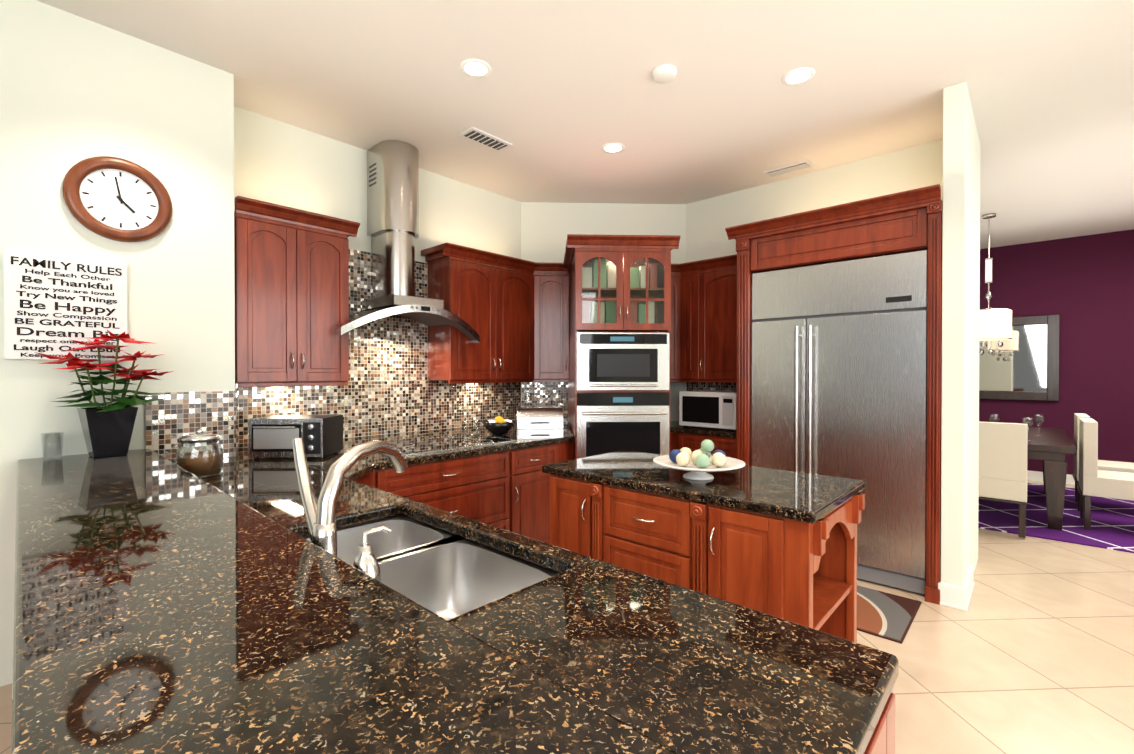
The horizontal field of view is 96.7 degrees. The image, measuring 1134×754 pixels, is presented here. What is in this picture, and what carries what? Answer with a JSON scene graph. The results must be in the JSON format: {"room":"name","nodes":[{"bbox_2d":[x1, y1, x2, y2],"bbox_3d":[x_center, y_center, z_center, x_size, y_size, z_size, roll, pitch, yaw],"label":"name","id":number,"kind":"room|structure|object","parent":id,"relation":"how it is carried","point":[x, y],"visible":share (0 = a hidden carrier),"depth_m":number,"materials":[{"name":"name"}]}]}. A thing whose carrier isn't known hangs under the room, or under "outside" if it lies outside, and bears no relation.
{"room":"kitchen","nodes":[
{"label":"kitchen","id":0,"kind":"room"},
{"bbox_2d":[0,0,234,686],"bbox_3d":[-3.710,-0.170,1.575,0.890,3.090,4.380,0,1,43],"label":"wall","id":1,"kind":"structure","parent":0,"point":[74,89],"depth_m":2.50,"materials":[{"name":"white paint"}]},
{"bbox_2d":[4,249,126,360],"bbox_3d":[-2.345,-0.323,2.377,0.029,0.485,0.410,0,1,43],"label":"sign","id":2,"kind":"object","parent":1,"relation":"attached to","point":[53,304],"visible":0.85,"depth_m":2.35,"materials":[{"name":"white fabric"}]},
{"bbox_2d":[62,156,172,241],"bbox_3d":[-2.216,-0.881,2.506,0.038,0.410,0.410,0,1,43],"label":"wall clock","id":3,"kind":"object","parent":1,"relation":"attached to","point":[117,199],"visible":1,"depth_m":2.50,"materials":[{"name":"brown wood"}]},
{"bbox_2d":[145,391,235,462],"bbox_3d":[-2.029,0.269,2.737,0.008,0.375,0.399,0,1,43],"label":"backsplash","id":4,"kind":"structure","parent":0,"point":[178,415],"depth_m":2.72,"materials":[{"name":"tile"}]},
{"bbox_2d":[234,208,350,383],"bbox_3d":[-1.823,-0.465,3.289,0.338,0.998,0.660,0,1,43],"label":"upper cabinet","id":5,"kind":"object","parent":0,"relation":"attached to","point":[288,272],"depth_m":3.14,"materials":[{"name":"brown wood"}]},
{"bbox_2d":[234,106,520,447],"bbox_3d":[-1.439,-0.189,4.330,0.500,3.090,2.750,0,1,43],"label":"wall","id":6,"kind":"structure","parent":0,"point":[282,163],"depth_m":3.72,"materials":[{"name":"white paint"}]},
{"bbox_2d":[349,249,427,380],"bbox_3d":[-1.446,-0.463,3.941,0.008,0.980,0.810,0,1,43],"label":"backsplash","id":7,"kind":"structure","parent":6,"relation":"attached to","point":[393,347],"depth_m":3.95,"materials":[{"name":"tile"}]},
{"bbox_2d":[237,380,520,447],"bbox_3d":[-1.317,0.237,4.086,0.008,0.420,2.530,0,1,43],"label":"backsplash","id":8,"kind":"structure","parent":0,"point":[367,407],"depth_m":3.98,"materials":[{"name":"tile"}]},
{"bbox_2d":[367,140,418,235],"bbox_3d":[-1.298,-1.404,3.846,0.347,0.648,0.300,0,1,43],"label":"duct","id":9,"kind":"object","parent":0,"relation":"attached to","point":[392,165],"depth_m":3.72,"materials":[{"name":"silver metal"}]},
{"bbox_2d":[367,232,422,299],"bbox_3d":[-1.309,-0.825,3.860,0.316,0.510,0.236,0,1,43],"label":"duct","id":10,"kind":"object","parent":0,"relation":"attached to","point":[392,267],"depth_m":3.76,"materials":[{"name":"silver metal"}]},
{"bbox_2d":[331,292,466,343],"bbox_3d":[-1.285,-0.411,3.726,0.538,0.235,0.910,0,1,43],"label":"range hood","id":11,"kind":"object","parent":0,"relation":"attached to","point":[357,315],"depth_m":3.83,"materials":[{"name":"silver metal"}]},
{"bbox_2d":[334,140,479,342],"bbox_3d":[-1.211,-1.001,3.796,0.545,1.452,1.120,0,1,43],"label":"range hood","id":12,"kind":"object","parent":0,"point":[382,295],"depth_m":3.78,"materials":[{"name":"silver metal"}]},
{"bbox_2d":[423,252,498,383],"bbox_3d":[-0.709,-0.473,4.473,0.373,0.998,0.971,0,1,43],"label":"upper cabinet","id":13,"kind":"object","parent":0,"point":[452,277],"depth_m":4.18,"materials":[{"name":"brown wood"}]},
{"bbox_2d":[0,480,1133,753],"bbox_3d":[1.678,1.399,2.485,7.800,0.060,13.000,0,1,43],"label":"floor","id":14,"kind":"structure","parent":0,"point":[1030,650],"depth_m":2.45,"materials":[{"name":"tile"}]},
{"bbox_2d":[219,476,278,503],"bbox_3d":[-1.154,0.894,1.799,0.474,0.959,0.920,0,1,43],"label":"base cabinet","id":15,"kind":"object","parent":14,"relation":"on","point":[253,491],"depth_m":2.07,"materials":[{"name":"stone"}]},
{"bbox_2d":[255,492,650,651],"bbox_3d":[-0.565,0.898,1.256,1.367,0.959,0.920,0,1,43],"label":"base cabinet","id":16,"kind":"object","parent":14,"relation":"on","point":[413,588],"depth_m":1.44,"materials":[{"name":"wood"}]},
{"bbox_2d":[303,515,558,620],"bbox_3d":[-0.432,0.617,1.398,0.900,0.215,0.464,0,1,43],"label":"sink","id":17,"kind":"object","parent":16,"relation":"in","point":[451,574],"depth_m":1.51,"materials":[{"name":"silver metal"}]},
{"bbox_2d":[451,460,522,511],"bbox_3d":[-1.118,0.928,3.452,1.167,0.869,1.058,0,1,43],"label":"base cabinet","id":18,"kind":"object","parent":14,"relation":"on","point":[501,483],"depth_m":3.29,"materials":[{"name":"brown wood"}]},
{"bbox_2d":[523,452,558,519],"bbox_3d":[-0.651,0.925,3.959,1.167,0.869,0.459,0,1,43],"label":"base cabinet","id":19,"kind":"object","parent":14,"relation":"on","point":[537,470],"depth_m":3.57,"materials":[{"name":"brown wood"}]},
{"bbox_2d":[559,452,566,476],"bbox_3d":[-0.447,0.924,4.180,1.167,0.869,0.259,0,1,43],"label":"base cabinet","id":20,"kind":"object","parent":14,"relation":"on","point":[562,455],"depth_m":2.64,"materials":[{"name":"brown wood"}]},
{"bbox_2d":[495,316,666,495],"bbox_3d":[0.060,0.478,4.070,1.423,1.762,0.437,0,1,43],"label":"double wall oven","id":21,"kind":"object","parent":14,"relation":"on","point":[608,379],"depth_m":3.77,"materials":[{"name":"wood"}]},
{"bbox_2d":[423,424,594,467],"bbox_3d":[-0.692,0.471,3.708,1.443,0.040,2.833,0,1,43],"label":"countertop","id":22,"kind":"structure","parent":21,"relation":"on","point":[522,444],"depth_m":3.58,"materials":[{"name":"black stone"}]},
{"bbox_2d":[248,415,342,458],"bbox_3d":[-1.558,0.343,2.912,0.400,0.225,0.316,0,0,-2],"label":"toaster oven","id":23,"kind":"object","parent":22,"relation":"on","point":[271,436],"visible":0.96,"depth_m":2.78,"materials":[{"name":"black metal"}]},
{"bbox_2d":[463,421,467,434],"bbox_3d":[-0.789,0.394,3.933,0.040,0.108,0.040,0,1,43],"label":"shaker","id":24,"kind":"object","parent":22,"relation":"on","point":[465,422],"visible":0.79,"depth_m":3.94,"materials":[{"name":"clear glass"}]},
{"bbox_2d":[474,420,478,433],"bbox_3d":[-0.713,0.394,3.972,0.040,0.108,0.040,0,1,43],"label":"shaker","id":25,"kind":"object","parent":22,"relation":"on","point":[476,421],"visible":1,"depth_m":3.98,"materials":[{"name":"clear glass"}]},
{"bbox_2d":[451,432,510,447],"bbox_3d":[-0.851,0.448,3.393,0.532,0.009,0.892,0,1,43],"label":"cooktop","id":26,"kind":"object","parent":22,"relation":"in","point":[470,440],"depth_m":3.53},
{"bbox_2d":[482,416,515,434],"bbox_3d":[-0.536,0.378,3.972,0.270,0.141,0.270,0,1,43],"label":"fruit bowl","id":27,"kind":"object","parent":22,"relation":"on","point":[499,425],"visible":1,"depth_m":3.89,"materials":[{"name":"black ceramic"}]},
{"bbox_2d":[517,407,562,428],"bbox_3d":[-0.235,0.357,4.448,0.400,0.175,0.286,0,0,-2],"label":"bin","id":28,"kind":"object","parent":22,"relation":"on","point":[539,417],"visible":1,"depth_m":4.34,"materials":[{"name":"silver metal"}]},
{"bbox_2d":[667,332,726,503],"bbox_3d":[0.534,0.474,4.585,1.423,1.762,0.962,0,1,43],"label":"tall cabinet","id":29,"kind":"object","parent":14,"relation":"on","point":[697,361],"depth_m":4.52,"materials":[{"name":"brown wood"}]},
{"bbox_2d":[711,424,746,435],"bbox_3d":[1.147,0.465,4.691,1.313,0.040,0.657,0,1,43],"label":"countertop","id":30,"kind":"structure","parent":29,"relation":"on","point":[741,430],"depth_m":4.09,"materials":[{"name":"black stone"}]},
{"bbox_2d":[679,390,736,430],"bbox_3d":[1.334,0.287,4.489,0.530,0.315,0.405,0,1,43],"label":"microwave","id":31,"kind":"object","parent":30,"relation":"on","point":[709,409],"visible":0.83,"depth_m":4.33,"materials":[{"name":"silver plastic"}]},
{"bbox_2d":[515,577,897,753],"bbox_3d":[0.048,0.902,0.692,0.536,0.959,0.920,0,1,43],"label":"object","id":32,"kind":"structure","parent":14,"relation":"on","point":[713,675],"depth_m":0.80,"materials":[{"name":"black stone"}]},
{"bbox_2d":[11,448,694,753],"bbox_3d":[-1.129,0.397,1.347,3.217,0.040,0.465,0,1,43],"label":"countertop","id":33,"kind":"structure","parent":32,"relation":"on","point":[158,609],"depth_m":0.71,"materials":[{"name":"black stone"}]},
{"bbox_2d":[41,432,63,458],"bbox_3d":[-2.338,0.312,2.294,0.074,0.115,0.074,0,1,43],"label":"glass tumbler","id":34,"kind":"object","parent":33,"relation":"on","point":[46,440],"visible":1,"depth_m":2.28,"materials":[{"name":"clear glass"}]},
{"bbox_2d":[35,330,172,457],"bbox_3d":[-2.114,0.076,2.325,0.345,0.586,0.470,0,1,43],"label":"potted plant","id":35,"kind":"object","parent":33,"relation":"on","point":[107,430],"visible":1,"depth_m":2.33,"materials":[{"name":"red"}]},
{"bbox_2d":[176,429,222,477],"bbox_3d":[-1.718,0.350,2.362,0.180,0.217,0.180,0,1,43],"label":"cookie jar","id":36,"kind":"object","parent":33,"relation":"on","point":[202,463],"visible":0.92,"depth_m":2.31,"materials":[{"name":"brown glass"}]},
{"bbox_2d":[279,432,450,547],"bbox_3d":[-0.552,0.311,1.390,0.275,0.309,0.376,0,1,43],"label":"faucet","id":37,"kind":"object","parent":33,"relation":"on","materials":[{"name":"silver metal"}]},
{"bbox_2d":[352,525,390,581],"bbox_3d":[-0.421,0.396,1.084,0.066,0.143,0.091,0,1,43],"label":"soap dispenser","id":38,"kind":"object","parent":33,"relation":"on","point":[366,562],"depth_m":1.07,"materials":[{"name":"silver metal"}]},
{"bbox_2d":[550,474,864,642],"bbox_3d":[0.599,0.935,2.406,1.315,0.869,0.713,0,1,43],"label":"kitchen island","id":39,"kind":"object","parent":14,"relation":"on","point":[800,572],"visible":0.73,"depth_m":2.10,"materials":[{"name":"brown wood"}]},
{"bbox_2d":[653,439,745,479],"bbox_3d":[0.602,0.371,2.313,0.410,0.175,0.410,0,1,43],"label":"plate","id":40,"kind":"object","parent":39,"relation":"on","point":[701,462],"visible":1,"depth_m":2.26,"materials":[{"name":"white ceramic"}]},
{"bbox_2d":[747,248,941,600],"bbox_3d":[2.037,0.253,3.723,1.101,2.217,0.720,0,1,43],"label":"tall cabinet","id":41,"kind":"object","parent":14,"relation":"on","point":[844,357],"depth_m":3.30,"materials":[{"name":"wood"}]},
{"bbox_2d":[751,250,927,594],"bbox_3d":[2.019,0.278,3.704,1.100,2.135,0.772,0,1,43],"label":"refrigerator","id":42,"kind":"object","parent":41,"relation":"in","point":[839,345],"depth_m":3.35,"materials":[{"name":"grey metal"}]},
{"bbox_2d":[857,585,921,643],"bbox_3d":[1.628,1.358,3.095,0.820,0.011,0.630,0,1,43],"label":"rug","id":43,"kind":"object","parent":14,"relation":"on","point":[885,615],"visible":0.36,"depth_m":2.89,"materials":[{"name":"fabric"}]},
{"bbox_2d":[978,483,1133,552],"bbox_3d":[5.065,1.345,5.116,2.780,0.011,2.740,0,1,43],"label":"area rug","id":44,"kind":"object","parent":14,"relation":"on","point":[1112,523],"visible":0.33,"depth_m":4.72,"materials":[{"name":"purple carpet"}]},
{"bbox_2d":[979,421,1027,537],"bbox_3d":[3.803,0.867,4.540,0.508,0.950,0.512,0,1,43],"label":"dining chair","id":45,"kind":"object","parent":44,"relation":"on","point":[1003,474],"visible":0.56,"depth_m":4.29,"materials":[{"name":"white fabric"}]},
{"bbox_2d":[1027,427,1074,529],"bbox_3d":[4.586,0.963,5.391,1.100,0.747,1.980,0,1,43],"label":"dining table","id":46,"kind":"object","parent":44,"relation":"on","point":[1050,447],"visible":0.5,"depth_m":4.45,"materials":[{"name":"brown wood"}]},
{"bbox_2d":[989,414,999,421],"bbox_3d":[4.282,0.483,5.056,0.080,0.215,0.080,0,1,43],"label":"wine glass","id":47,"kind":"object","parent":46,"relation":"on","point":[995,415],"visible":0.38,"depth_m":5.04,"materials":[{"name":"clear glass"}]},
{"bbox_2d":[1022,417,1033,440],"bbox_3d":[4.289,0.486,4.696,0.080,0.215,0.080,0,1,43],"label":"wine glass","id":48,"kind":"object","parent":46,"relation":"on","point":[1030,419],"visible":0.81,"depth_m":4.68,"materials":[{"name":"clear glass"}]},
{"bbox_2d":[1034,414,1043,435],"bbox_3d":[4.755,0.483,5.083,0.080,0.215,0.080,0,1,43],"label":"wine glass","id":49,"kind":"object","parent":46,"relation":"on","point":[1037,416],"visible":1,"depth_m":5.08,"materials":[{"name":"clear glass"}]},
{"bbox_2d":[1072,413,1133,510],"bbox_3d":[5.445,0.864,5.062,0.512,0.950,0.508,0,1,43],"label":"dining chair","id":50,"kind":"object","parent":44,"relation":"on","point":[1117,466],"visible":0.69,"depth_m":5.04,"materials":[{"name":"white fabric"}]},
{"bbox_2d":[1077,418,1133,529],"bbox_3d":[4.903,0.868,4.473,0.512,0.950,0.508,0,1,43],"label":"dining chair","id":51,"kind":"object","parent":44,"relation":"on","point":[1094,481],"visible":1,"depth_m":4.43,"materials":[{"name":"white fabric"}]},
{"bbox_2d":[36,0,1133,248],"bbox_3d":[1.678,-1.761,2.464,7.800,0.080,13.000,0,1,43],"label":"ceiling","id":52,"kind":"structure","parent":0,"point":[560,94],"depth_m":2.98,"materials":[{"name":"white paint"}]},
{"bbox_2d":[460,59,491,77],"bbox_3d":[-0.510,-1.720,2.819,0.176,0.006,0.176,0,1,43],"label":"recessed light","id":53,"kind":"object","parent":52,"relation":"in","point":[473,67],"visible":1,"depth_m":2.81,"materials":[{"name":"white"}]},
{"bbox_2d":[459,127,511,151],"bbox_3d":[-0.587,-1.720,3.665,0.160,0.017,0.360,0,1,43],"label":"ceiling vent","id":54,"kind":"object","parent":52,"relation":"in","point":[483,138],"visible":1,"depth_m":3.64,"materials":[{"name":"white metal"}]},
{"bbox_2d":[602,143,624,152],"bbox_3d":[0.348,-1.727,3.810,0.176,0.006,0.176,0,1,43],"label":"recessed light","id":55,"kind":"object","parent":52,"relation":"in","point":[612,147],"visible":1,"depth_m":3.80,"materials":[{"name":"white"}]},
{"bbox_2d":[652,64,676,82],"bbox_3d":[0.551,-1.706,2.849,0.140,0.034,0.140,0,1,43],"label":"smoke detector","id":56,"kind":"object","parent":52,"relation":"attached to","point":[665,73],"visible":1,"depth_m":2.82,"materials":[{"name":"white plastic"}]},
{"bbox_2d":[763,159,814,177],"bbox_3d":[1.840,-1.723,4.190,0.360,0.017,0.160,0,1,43],"label":"ceiling vent","id":57,"kind":"object","parent":52,"relation":"in","point":[791,168],"visible":0.98,"depth_m":4.17,"materials":[{"name":"white metal"}]},
{"bbox_2d":[782,67,814,85],"bbox_3d":[1.327,-1.721,2.895,0.176,0.006,0.176,0,1,43],"label":"recessed light","id":58,"kind":"object","parent":52,"relation":"in","point":[794,77],"visible":1,"depth_m":2.89,"materials":[{"name":"white"}]},
{"bbox_2d":[979,213,1011,354],"bbox_3d":[4.528,-0.988,5.418,0.380,1.501,0.380,0,1,43],"label":"chandelier","id":59,"kind":"object","parent":52,"relation":"hanging from","point":[995,323],"visible":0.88,"depth_m":5.29,"materials":[{"name":"silver metal"}]},
{"bbox_2d":[579,248,618,323],"bbox_3d":[0.241,-0.647,3.772,0.266,0.492,0.266,0,1,43],"label":"door","id":60,"kind":"structure","parent":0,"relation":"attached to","point":[599,269],"depth_m":3.86,"materials":[{"name":"brown wood"}]},
{"bbox_2d":[521,202,685,422],"bbox_3d":[0.285,-0.195,5.339,1.670,3.090,1.470,0,1,43],"label":"wall","id":61,"kind":"structure","parent":0,"point":[546,228],"depth_m":5.05,"materials":[{"name":"white paint"}]},
{"bbox_2d":[627,248,670,323],"bbox_3d":[0.601,-0.647,3.787,0.266,0.492,0.265,0,1,43],"label":"door","id":62,"kind":"structure","parent":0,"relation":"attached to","point":[649,272],"depth_m":3.79,"materials":[{"name":"brown wood"}]},
{"bbox_2d":[685,131,980,567],"bbox_3d":[2.136,-0.189,4.431,2.285,3.090,0.300,0,1,43],"label":"wall","id":63,"kind":"structure","parent":0,"point":[709,221],"depth_m":4.20,"materials":[{"name":"white paint"}]},
{"bbox_2d":[686,382,736,390],"bbox_3d":[1.524,0.233,4.784,0.870,0.420,0.008,0,1,43],"label":"backsplash","id":64,"kind":"structure","parent":63,"relation":"attached to","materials":[{"name":"tile"}]},
{"bbox_2d":[723,260,746,379],"bbox_3d":[1.507,-0.474,4.571,0.624,0.998,0.337,0,1,43],"label":"upper cabinet","id":65,"kind":"object","parent":63,"relation":"attached to","point":[735,346],"depth_m":4.38,"materials":[{"name":"brown wood"}]},
{"bbox_2d":[747,200,941,271],"bbox_3d":[2.063,-0.929,3.744,1.109,0.260,0.797,0,1,43],"label":"upper cabinet","id":66,"kind":"object","parent":63,"relation":"attached to","point":[908,227],"depth_m":3.37,"materials":[{"name":"brown wood"}]},
{"bbox_2d":[938,82,976,610],"bbox_3d":[2.555,-0.181,3.279,0.144,3.090,0.828,0,1,43],"label":"wall","id":67,"kind":"structure","parent":0,"point":[956,583],"depth_m":3.00,"materials":[{"name":"white paint"}]},
{"bbox_2d":[979,229,1133,484],"bbox_3d":[6.850,-0.199,5.953,4.900,3.090,0.215,0,1,43],"label":"wall","id":68,"kind":"structure","parent":0,"point":[1082,287],"depth_m":6.26,"materials":[{"name":"purple paint"}]},
{"bbox_2d":[979,315,1059,400],"bbox_3d":[5.831,-0.244,6.727,1.050,1.090,0.050,0,1,43],"label":"wall mirror","id":69,"kind":"object","parent":68,"relation":"attached to","point":[1023,364],"visible":0.54,"depth_m":6.59,"materials":[{"name":"grey mirror"}]}
]}

